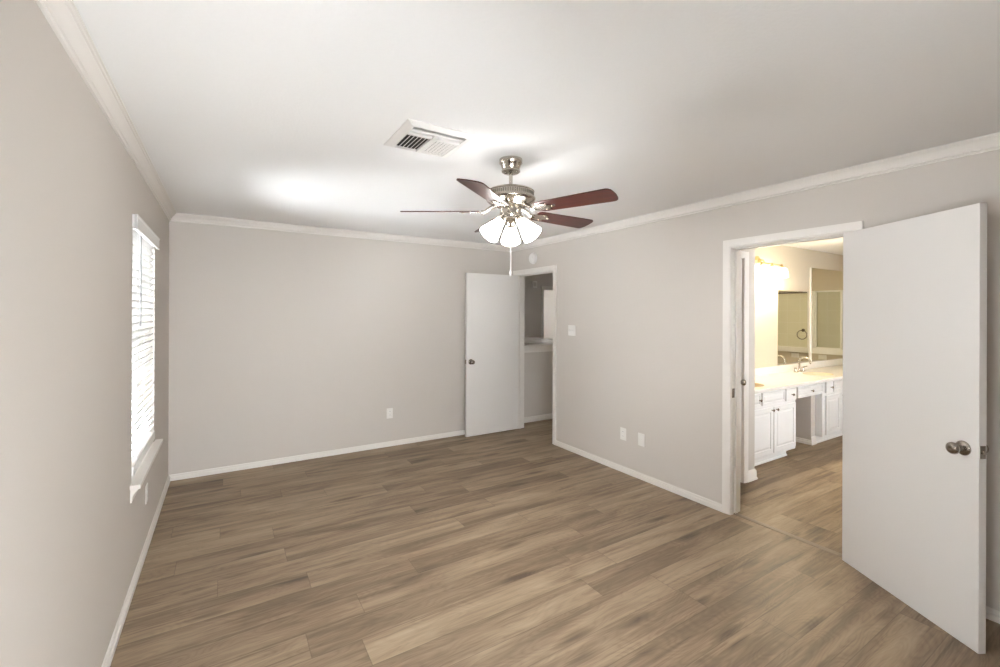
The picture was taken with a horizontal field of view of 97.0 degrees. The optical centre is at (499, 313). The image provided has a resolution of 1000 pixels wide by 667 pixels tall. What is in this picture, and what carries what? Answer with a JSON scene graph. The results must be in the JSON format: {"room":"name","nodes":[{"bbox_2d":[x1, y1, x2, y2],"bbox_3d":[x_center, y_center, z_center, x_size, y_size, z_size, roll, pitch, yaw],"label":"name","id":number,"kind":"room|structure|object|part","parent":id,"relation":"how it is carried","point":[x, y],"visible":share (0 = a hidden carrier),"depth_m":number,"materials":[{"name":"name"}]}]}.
{"room":"empty bedroom","nodes":[
{"label":"empty bedroom","id":0,"kind":"room"},
{"bbox_2d":[0,0,168,666],"bbox_3d":[-1.574,0.310,1.567,0.150,2.435,5.923,0,0,-32],"label":"wall","id":1,"kind":"structure","parent":0,"point":[72,537],"depth_m":1.42,"materials":[{"name":"beige paint"}]},
{"bbox_2d":[35,0,175,220],"bbox_3d":[-1.482,-0.872,1.622,0.058,0.070,5.683,0,0,-32],"label":"crown molding","id":2,"kind":"structure","parent":1,"relation":"attached to","point":[63,16],"depth_m":1.66,"materials":[{"name":"white paint"}]},
{"bbox_2d":[101,475,169,666],"bbox_3d":[-1.508,1.500,1.611,0.016,0.056,5.683,0,0,-32],"label":"baseboard","id":3,"kind":"structure","parent":1,"relation":"attached to","point":[115,637],"depth_m":2.39,"materials":[{"name":"white paint"}]},
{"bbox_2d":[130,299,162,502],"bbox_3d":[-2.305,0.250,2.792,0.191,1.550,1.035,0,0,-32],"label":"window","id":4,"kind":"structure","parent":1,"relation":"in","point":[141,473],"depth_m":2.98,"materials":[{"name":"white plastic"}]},
{"bbox_3d":[-2.355,0.519,2.756,0.004,0.681,0.765,0,0,-32],"label":"pane","id":5,"kind":"part","parent":4,"relation":"part of","materials":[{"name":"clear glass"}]},
{"bbox_3d":[-2.355,0.519,2.756,0.024,0.761,0.835,0,0,-32],"label":"sash","id":6,"kind":"part","parent":4,"relation":"part of","materials":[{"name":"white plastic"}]},
{"bbox_3d":[-2.360,0.212,2.752,0.055,1.475,0.905,0,0,-32],"label":"frame","id":7,"kind":"part","parent":4,"relation":"part of","materials":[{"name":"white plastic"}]},
{"bbox_2d":[132,214,159,475],"bbox_3d":[-2.272,0.176,2.816,0.070,1.445,0.960,0,0,-32],"label":"window blind","id":8,"kind":"object","parent":4,"relation":"attached to","point":[144,239],"visible":0.77,"depth_m":2.75,"materials":[{"name":"white plastic"}]},
{"bbox_3d":[-2.067,0.203,2.519,0.002,1.353,0.002,0,0,43],"label":"ladder cord","id":9,"kind":"part","parent":8,"relation":"part of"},
{"bbox_3d":[-2.272,0.870,2.797,0.052,0.056,0.863,0,0,-32],"label":"rail","id":10,"kind":"part","parent":8,"relation":"part of","materials":[{"name":"white plastic"}]},
{"bbox_3d":[-2.423,0.201,3.092,0.002,1.353,0.002,0,0,-17],"label":"ladder cord","id":11,"kind":"part","parent":8,"relation":"part of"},
{"bbox_3d":[-2.284,0.939,2.807,0.136,0.022,1.035,0,0,-32],"label":"sill","id":12,"kind":"part","parent":4,"relation":"part of","materials":[{"name":"white paint"}]},
{"bbox_2d":[145,483,147,503],"bbox_3d":[-2.303,1.173,2.886,0.009,0.117,0.072,0,0,-32],"label":"wall outlet","id":13,"kind":"object","parent":1,"relation":"attached to","point":[146,486],"visible":1,"depth_m":2.86,"materials":[{"name":"white plastic"}]},
{"bbox_2d":[168,221,511,474],"bbox_3d":[-1.409,0.311,5.086,3.844,2.435,0.120,0,0,-32],"label":"wall","id":14,"kind":"structure","parent":0,"point":[282,344],"depth_m":4.64,"materials":[{"name":"beige paint"}]},
{"bbox_2d":[169,430,464,480],"bbox_3d":[-1.429,1.500,4.996,3.724,0.056,0.016,0,0,-32],"label":"baseboard","id":15,"kind":"structure","parent":14,"relation":"attached to","point":[211,471],"depth_m":4.62,"materials":[{"name":"white paint"}]},
{"bbox_2d":[171,213,509,251],"bbox_3d":[-1.409,-0.872,4.979,3.724,0.070,0.058,0,0,-32],"label":"crown molding","id":16,"kind":"structure","parent":14,"relation":"attached to","point":[178,217],"depth_m":4.70,"materials":[{"name":"white paint"}]},
{"bbox_2d":[387,408,392,418],"bbox_3d":[-1.271,1.150,5.098,0.072,0.117,0.009,0,0,-32],"label":"wall outlet","id":17,"kind":"object","parent":14,"relation":"attached to","point":[389,410],"visible":1,"depth_m":5.09,"materials":[{"name":"white plastic"}]},
{"bbox_2d":[73,0,999,254],"bbox_3d":[0.884,-0.948,6.034,9.134,0.100,11.080,0,0,-32],"label":"ceiling","id":18,"kind":"structure","parent":0,"point":[276,111],"depth_m":1.80,"materials":[{"name":"paint"}]},
{"bbox_2d":[384,118,476,157],"bbox_3d":[-0.371,-0.893,2.301,0.360,0.020,0.376,0,0,-32],"label":"ceiling vent","id":19,"kind":"object","parent":18,"relation":"in","point":[413,135],"visible":1,"depth_m":2.26,"materials":[{"name":"white metal"}]},
{"bbox_2d":[400,156,617,275],"bbox_3d":[0.092,-0.560,2.614,1.203,0.682,1.238,0,0,-32],"label":"ceiling fan","id":20,"kind":"object","parent":18,"relation":"hanging from","point":[511,199],"visible":1,"depth_m":2.51,"materials":[{"name":"brown wood"}]},
{"bbox_3d":[-0.351,-0.598,2.591,0.458,0.006,0.136,0,13,1],"label":"blade","id":21,"kind":"part","parent":20,"relation":"part of","materials":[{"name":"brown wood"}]},
{"bbox_3d":[-0.072,-0.597,2.193,0.136,0.006,0.458,14,4,18],"label":"blade","id":22,"kind":"part","parent":20,"relation":"part of","materials":[{"name":"brown wood"}]},
{"bbox_3d":[-0.059,-0.597,2.980,0.136,0.006,0.458,-13,4,-17],"label":"blade","id":23,"kind":"part","parent":20,"relation":"part of","materials":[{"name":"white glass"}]},
{"bbox_2d":[480,215,505,242],"bbox_3d":[-0.034,-0.492,2.534,0.161,0.170,0.120,0,0,-32],"label":"shade","id":24,"kind":"object","parent":20,"relation":"attached to","point":[491,231],"depth_m":2.52,"materials":[{"name":"white glass"}]},
{"bbox_3d":[0.062,-0.374,2.585,0.003,0.255,0.003,0,0,36],"label":"pull chain","id":25,"kind":"part","parent":20,"relation":"part of","materials":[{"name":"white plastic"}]},
{"bbox_2d":[501,224,519,245],"bbox_3d":[0.071,-0.492,2.703,0.130,0.170,0.150,0,0,-32],"label":"shade","id":26,"kind":"object","parent":20,"relation":"attached to","point":[515,240],"depth_m":2.67,"materials":[{"name":"white glass"}]},
{"bbox_2d":[515,215,540,242],"bbox_3d":[0.166,-0.492,2.532,0.124,0.170,0.154,0,0,-32],"label":"shade","id":27,"kind":"object","parent":20,"relation":"attached to","point":[529,231],"depth_m":2.52,"materials":[{"name":"white glass"}]},
{"bbox_3d":[0.401,-0.595,2.823,0.458,0.006,0.136,0,-13,-35],"label":"blade","id":28,"kind":"part","parent":20,"relation":"part of","materials":[{"name":"brown wood"}]},
{"bbox_3d":[0.394,-0.595,2.336,0.458,0.006,0.136,0,-13,37],"label":"blade","id":29,"kind":"part","parent":20,"relation":"part of","materials":[{"name":"brown wood"}]},
{"bbox_2d":[524,351,552,416],"bbox_3d":[0.832,1.014,6.594,1.560,1.045,0.120,0,0,-32],"label":"wall","id":30,"kind":"structure","parent":0,"point":[538,366],"depth_m":6.35,"materials":[{"name":"beige paint"}]},
{"bbox_2d":[524,413,551,422],"bbox_3d":[0.866,1.499,6.537,1.560,0.076,0.016,0,0,-32],"label":"baseboard","id":31,"kind":"structure","parent":30,"relation":"attached to","point":[544,416],"depth_m":6.33,"materials":[{"name":"white paint"}]},
{"bbox_2d":[524,343,552,352],"bbox_3d":[0.846,0.502,6.602,1.590,0.100,0.190,0,0,-32],"label":"half wall cap","id":32,"kind":"object","parent":30,"relation":"attached to","point":[528,348],"visible":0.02,"depth_m":6.33,"materials":[{"name":"white paint"}]},
{"bbox_2d":[524,273,552,337],"bbox_3d":[0.365,0.317,8.893,3.430,2.435,0.120,0,0,-32],"label":"wall","id":33,"kind":"structure","parent":0,"point":[532,326],"depth_m":9.03,"materials":[{"name":"beige paint"}]},
{"bbox_2d":[532,281,536,287],"bbox_3d":[0.703,-0.594,9.009,0.110,0.140,0.036,0,0,-32],"label":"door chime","id":34,"kind":"object","parent":33,"relation":"attached to","point":[534,283],"visible":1,"depth_m":8.99,"materials":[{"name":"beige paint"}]},
{"bbox_2d":[541,286,552,337],"bbox_3d":[1.193,0.486,9.408,0.890,2.103,0.156,0,0,-32],"label":"door frame","id":35,"kind":"structure","parent":33,"relation":"attached to","point":[543,288],"depth_m":9.12,"materials":[{"name":"white paint"}]},
{"bbox_2d":[544,290,552,338],"bbox_3d":[1.305,0.321,11.066,0.100,2.435,2.580,0,0,-32],"label":"wall","id":36,"kind":"structure","parent":0,"point":[548,294],"depth_m":11.11,"materials":[{"name":"white paint"}]},
{"bbox_2d":[110,419,999,666],"bbox_3d":[0.875,1.587,6.034,9.134,0.100,11.080,0,0,-32],"label":"floor","id":37,"kind":"structure","parent":0,"point":[515,547],"depth_m":2.61,"materials":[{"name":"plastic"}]},
{"bbox_2d":[754,387,795,465],"bbox_3d":[2.643,1.169,4.775,1.124,0.748,0.579,0,0,-32],"label":"vanity cabinet","id":38,"kind":"object","parent":37,"relation":"on","point":[775,411],"visible":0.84,"depth_m":4.61,"materials":[{"name":"white paint"}]},
{"bbox_3d":[2.475,0.872,4.372,0.375,0.130,0.018,0,0,-32],"label":"drawer","id":39,"kind":"part","parent":38,"relation":"part of","materials":[{"name":"white paint"}]},
{"bbox_3d":[2.580,1.208,4.439,0.595,0.480,0.018,0,0,-32],"label":"door","id":40,"kind":"part","parent":38,"relation":"part of","materials":[{"name":"white paint"}]},
{"bbox_3d":[2.846,0.874,4.603,0.450,0.130,0.018,0,0,-32],"label":"drawer","id":41,"kind":"part","parent":38,"relation":"part of","materials":[{"name":"white paint"}]},
{"bbox_3d":[3.038,1.209,4.723,0.455,0.480,0.018,0,0,-32],"label":"door","id":42,"kind":"part","parent":38,"relation":"part of","materials":[{"name":"white paint"}]},
{"bbox_3d":[3.150,0.875,4.792,0.215,0.130,0.018,0,0,-32],"label":"drawer","id":43,"kind":"part","parent":38,"relation":"part of","materials":[{"name":"white paint"}]},
{"bbox_2d":[733,513,841,556],"bbox_3d":[2.005,1.537,3.083,0.044,0.007,0.752,0,0,-32],"label":"threshold","id":44,"kind":"object","parent":37,"relation":"on","point":[736,514],"visible":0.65,"depth_m":3.06,"materials":[{"name":"brown wood"}]},
{"bbox_2d":[815,379,842,442],"bbox_3d":[4.649,1.177,6.021,2.320,0.748,0.579,0,0,-32],"label":"vanity cabinet","id":45,"kind":"object","parent":37,"relation":"on","point":[829,404],"visible":0.29,"depth_m":5.28,"materials":[{"name":"white paint"}]},
{"bbox_2d":[755,358,842,393],"bbox_3d":[3.899,0.785,5.561,4.086,0.229,0.566,0,0,-32],"label":"countertop","id":46,"kind":"structure","parent":45,"relation":"on","point":[771,378],"depth_m":5.46,"materials":[{"name":"beige stone"}]},
{"bbox_2d":[793,357,810,372],"bbox_3d":[3.956,0.662,5.755,0.333,0.206,0.168,0,0,-32],"label":"faucet","id":47,"kind":"object","parent":46,"relation":"on","point":[795,369],"visible":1,"depth_m":5.79,"materials":[{"name":"silver metal"}]},
{"bbox_3d":[3.961,0.642,5.748,0.021,0.166,0.151,0,0,-32],"label":"spout","id":48,"kind":"part","parent":47,"relation":"part of","materials":[{"name":"silver metal"}]},
{"bbox_2d":[803,372,833,375],"bbox_3d":[4.040,0.833,5.620,0.420,0.134,0.300,0,0,-32],"label":"basin","id":49,"kind":"object","parent":46,"relation":"in","point":[804,373],"depth_m":5.75,"materials":[{"name":"beige ceramic"}]},
{"bbox_3d":[3.921,0.878,5.271,0.170,0.130,0.018,0,0,-32],"label":"drawer","id":50,"kind":"part","parent":45,"relation":"part of","materials":[{"name":"white paint"}]},
{"bbox_3d":[4.009,1.205,5.327,0.380,0.465,0.018,0,0,-32],"label":"door","id":51,"kind":"part","parent":45,"relation":"part of","materials":[{"name":"white paint"}]},
{"bbox_3d":[4.237,0.879,5.468,0.525,0.130,0.018,0,0,-32],"label":"drawer","id":52,"kind":"part","parent":45,"relation":"part of","materials":[{"name":"white paint"}]},
{"bbox_3d":[4.406,1.207,5.573,0.525,0.465,0.018,0,0,-32],"label":"door","id":53,"kind":"part","parent":45,"relation":"part of","materials":[{"name":"white paint"}]},
{"bbox_2d":[741,248,754,470],"bbox_3d":[1.859,0.323,4.217,0.790,2.435,0.700,0,0,-32],"label":"wall","id":54,"kind":"structure","parent":0,"point":[751,438],"depth_m":4.10,"materials":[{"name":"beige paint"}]},
{"bbox_2d":[740,259,745,481],"bbox_3d":[1.983,0.518,3.873,0.533,2.022,0.102,0,0,-32],"label":"door","id":55,"kind":"structure","parent":54,"relation":"in","point":[743,382],"depth_m":4.02,"materials":[{"name":"white paint"}]},
{"bbox_2d":[741,251,748,482],"bbox_3d":[1.947,0.489,3.931,0.670,2.103,0.156,0,0,-32],"label":"door frame","id":56,"kind":"structure","parent":54,"relation":"attached to","point":[744,255],"depth_m":4.03,"materials":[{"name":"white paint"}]},
{"bbox_2d":[748,468,757,482],"bbox_3d":[2.285,1.494,4.160,0.162,0.095,0.192,0,0,-32],"label":"baseboard","id":57,"kind":"structure","parent":54,"relation":"attached to","point":[752,474],"depth_m":4.08,"materials":[{"name":"white paint"}]},
{"bbox_2d":[512,149,999,610],"bbox_3d":[1.735,0.322,3.553,0.120,2.435,5.803,0,0,-32],"label":"wall","id":58,"kind":"structure","parent":0,"point":[644,303],"depth_m":3.76,"materials":[{"name":"beige paint"}]},
{"bbox_2d":[465,273,517,436],"bbox_3d":[-0.100,0.510,5.652,0.777,2.023,0.169,0,0,-32],"label":"door","id":59,"kind":"structure","parent":58,"relation":"in","point":[491,300],"depth_m":5.62,"materials":[{"name":"white paint"}]},
{"bbox_2d":[529,253,536,263],"bbox_3d":[0.408,-0.693,5.544,0.039,0.144,0.144,0,0,-32],"label":"smoke detector","id":60,"kind":"object","parent":58,"relation":"attached to","point":[533,256],"visible":1,"depth_m":5.52,"materials":[{"name":"white plastic"}]},
{"bbox_2d":[513,265,556,444],"bbox_3d":[0.475,0.484,5.580,0.156,2.103,0.897,0,0,-32],"label":"door frame","id":61,"kind":"structure","parent":58,"relation":"attached to","point":[521,274],"depth_m":5.88,"materials":[{"name":"white paint"}]},
{"bbox_2d":[568,325,574,335],"bbox_3d":[0.795,0.188,4.933,0.021,0.117,0.117,0,0,-32],"label":"light switch","id":62,"kind":"object","parent":58,"relation":"attached to","point":[571,328],"visible":1,"depth_m":4.94,"materials":[{"name":"white plastic"}]},
{"bbox_2d":[620,427,625,440],"bbox_3d":[1.195,1.169,4.295,0.009,0.117,0.072,0,0,-32],"label":"wall outlet","id":63,"kind":"object","parent":58,"relation":"attached to","point":[622,430],"visible":1,"depth_m":4.29,"materials":[{"name":"white plastic"}]},
{"bbox_2d":[638,433,644,446],"bbox_3d":[1.309,1.172,4.106,0.015,0.117,0.072,0,0,-32],"label":"cable plate","id":64,"kind":"object","parent":58,"relation":"attached to","point":[641,437],"visible":1,"depth_m":4.10,"materials":[{"name":"white plastic"}]},
{"bbox_2d":[511,132,999,251],"bbox_3d":[1.632,-0.861,3.557,0.058,0.070,5.683,0,0,-32],"label":"crown molding","id":65,"kind":"structure","parent":58,"relation":"attached to","point":[991,142],"depth_m":2.91,"materials":[{"name":"white paint"}]},
{"bbox_2d":[555,440,999,623],"bbox_3d":[1.641,1.511,3.568,0.016,0.056,5.683,0,0,-32],"label":"baseboard","id":66,"kind":"structure","parent":58,"relation":"attached to","point":[992,614],"depth_m":3.93,"materials":[{"name":"white paint"}]},
{"bbox_2d":[722,221,863,514],"bbox_3d":[2.021,0.489,3.091,0.156,2.103,0.882,0,0,-32],"label":"door frame","id":67,"kind":"structure","parent":58,"relation":"attached to","point":[731,357],"depth_m":3.39,"materials":[{"name":"white paint"}]},
{"bbox_2d":[842,203,988,653],"bbox_3d":[2.170,0.519,2.378,0.169,2.039,0.780,0,0,-2],"label":"door","id":68,"kind":"structure","parent":58,"relation":"in","point":[915,449],"depth_m":2.26,"materials":[{"name":"white paint"}]},
{"bbox_3d":[2.128,0.627,2.063,0.067,0.068,0.068,0,0,-2],"label":"knob","id":69,"kind":"part","parent":68,"relation":"part of","materials":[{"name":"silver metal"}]},
{"bbox_3d":[2.182,0.627,1.998,0.025,0.058,0.002,0,0,-2],"label":"latch plate","id":70,"kind":"part","parent":68,"relation":"part of","materials":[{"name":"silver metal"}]},
{"bbox_2d":[755,245,842,367],"bbox_3d":[3.434,0.328,5.678,5.010,2.435,0.120,0,0,-32],"label":"wall","id":71,"kind":"structure","parent":0,"point":[798,262],"depth_m":5.67,"materials":[{"name":"beige paint"}]},
{"bbox_2d":[755,256,787,277],"bbox_3d":[3.207,-0.581,5.357,0.856,0.255,0.183,0,0,-32],"label":"vanity light","id":72,"kind":"object","parent":71,"relation":"attached to","point":[761,270],"visible":0.77,"depth_m":5.36,"materials":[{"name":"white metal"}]},
{"bbox_3d":[3.168,-0.650,5.421,0.116,0.116,0.032,0,0,-32],"label":"plate","id":73,"kind":"part","parent":72,"relation":"part of","materials":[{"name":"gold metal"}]},
{"bbox_2d":[755,261,767,275],"bbox_3d":[3.118,-0.537,5.274,0.136,0.168,0.136,0,0,-32],"label":"shade","id":74,"kind":"object","parent":72,"relation":"attached to","point":[762,270],"depth_m":5.23,"materials":[{"name":"white glass"}]},
{"bbox_2d":[766,263,777,276],"bbox_3d":[3.322,-0.536,5.401,0.136,0.168,0.136,0,0,-32],"label":"shade","id":75,"kind":"object","parent":72,"relation":"attached to","point":[772,270],"depth_m":5.36,"materials":[{"name":"white glass"}]},
{"bbox_2d":[776,264,787,277],"bbox_3d":[3.526,-0.536,5.527,0.136,0.168,0.136,0,0,-32],"label":"shade","id":76,"kind":"object","parent":72,"relation":"attached to","point":[782,271],"depth_m":5.48,"materials":[{"name":"white glass"}]},
{"bbox_2d":[777,290,808,364],"bbox_3d":[3.920,0.184,5.906,0.825,0.968,0.006,0,0,-32],"label":"wall mirror","id":77,"kind":"object","parent":71,"relation":"attached to","point":[792,306],"visible":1,"depth_m":5.88,"materials":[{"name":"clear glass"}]},
{"bbox_2d":[755,358,842,375],"bbox_3d":[3.755,0.718,5.794,4.086,0.095,0.018,0,0,-32],"label":"backsplash","id":78,"kind":"structure","parent":71,"relation":"attached to","point":[833,362],"depth_m":5.87,"materials":[{"name":"beige stone"}]},
{"bbox_2d":[810,268,842,361],"bbox_3d":[4.837,0.017,6.471,1.252,1.308,0.012,0,0,-32],"label":"wall mirror","id":79,"kind":"object","parent":71,"relation":"attached to","point":[826,286],"visible":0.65,"depth_m":6.40,"materials":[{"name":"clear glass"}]},
{"bbox_2d":[795,395,814,439],"bbox_3d":[3.587,1.246,5.434,0.100,0.600,0.460,0,0,-32],"label":"wall","id":80,"kind":"structure","parent":0,"point":[805,406],"depth_m":5.26,"materials":[{"name":"beige paint"}]},
{"bbox_2d":[796,436,816,444],"bbox_3d":[3.582,1.499,5.419,0.122,0.095,0.482,0,0,-32],"label":"baseboard","id":81,"kind":"structure","parent":80,"relation":"attached to","point":[812,441],"depth_m":5.24,"materials":[{"name":"white paint"}]},
{"bbox_2d":[796,382,822,397],"bbox_3d":[3.415,0.867,5.205,0.634,0.134,0.496,0,0,-32],"label":"drawer","id":82,"kind":"object","parent":80,"relation":"attached to","point":[817,388],"visible":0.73,"depth_m":5.00,"materials":[{"name":"white paint"}]},
{"bbox_3d":[0.863,1.014,7.909,0.120,1.045,2.080,0,0,-32],"label":"wall","id":83,"kind":"structure","parent":0,"visible":0},
{"bbox_2d":[524,336,552,343],"bbox_3d":[0.855,0.502,7.923,0.190,0.100,2.045,0,0,-32],"label":"half wall cap","id":84,"kind":"object","parent":83,"relation":"attached to","point":[535,340],"visible":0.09,"depth_m":8.03,"materials":[{"name":"white paint"}]}
]}

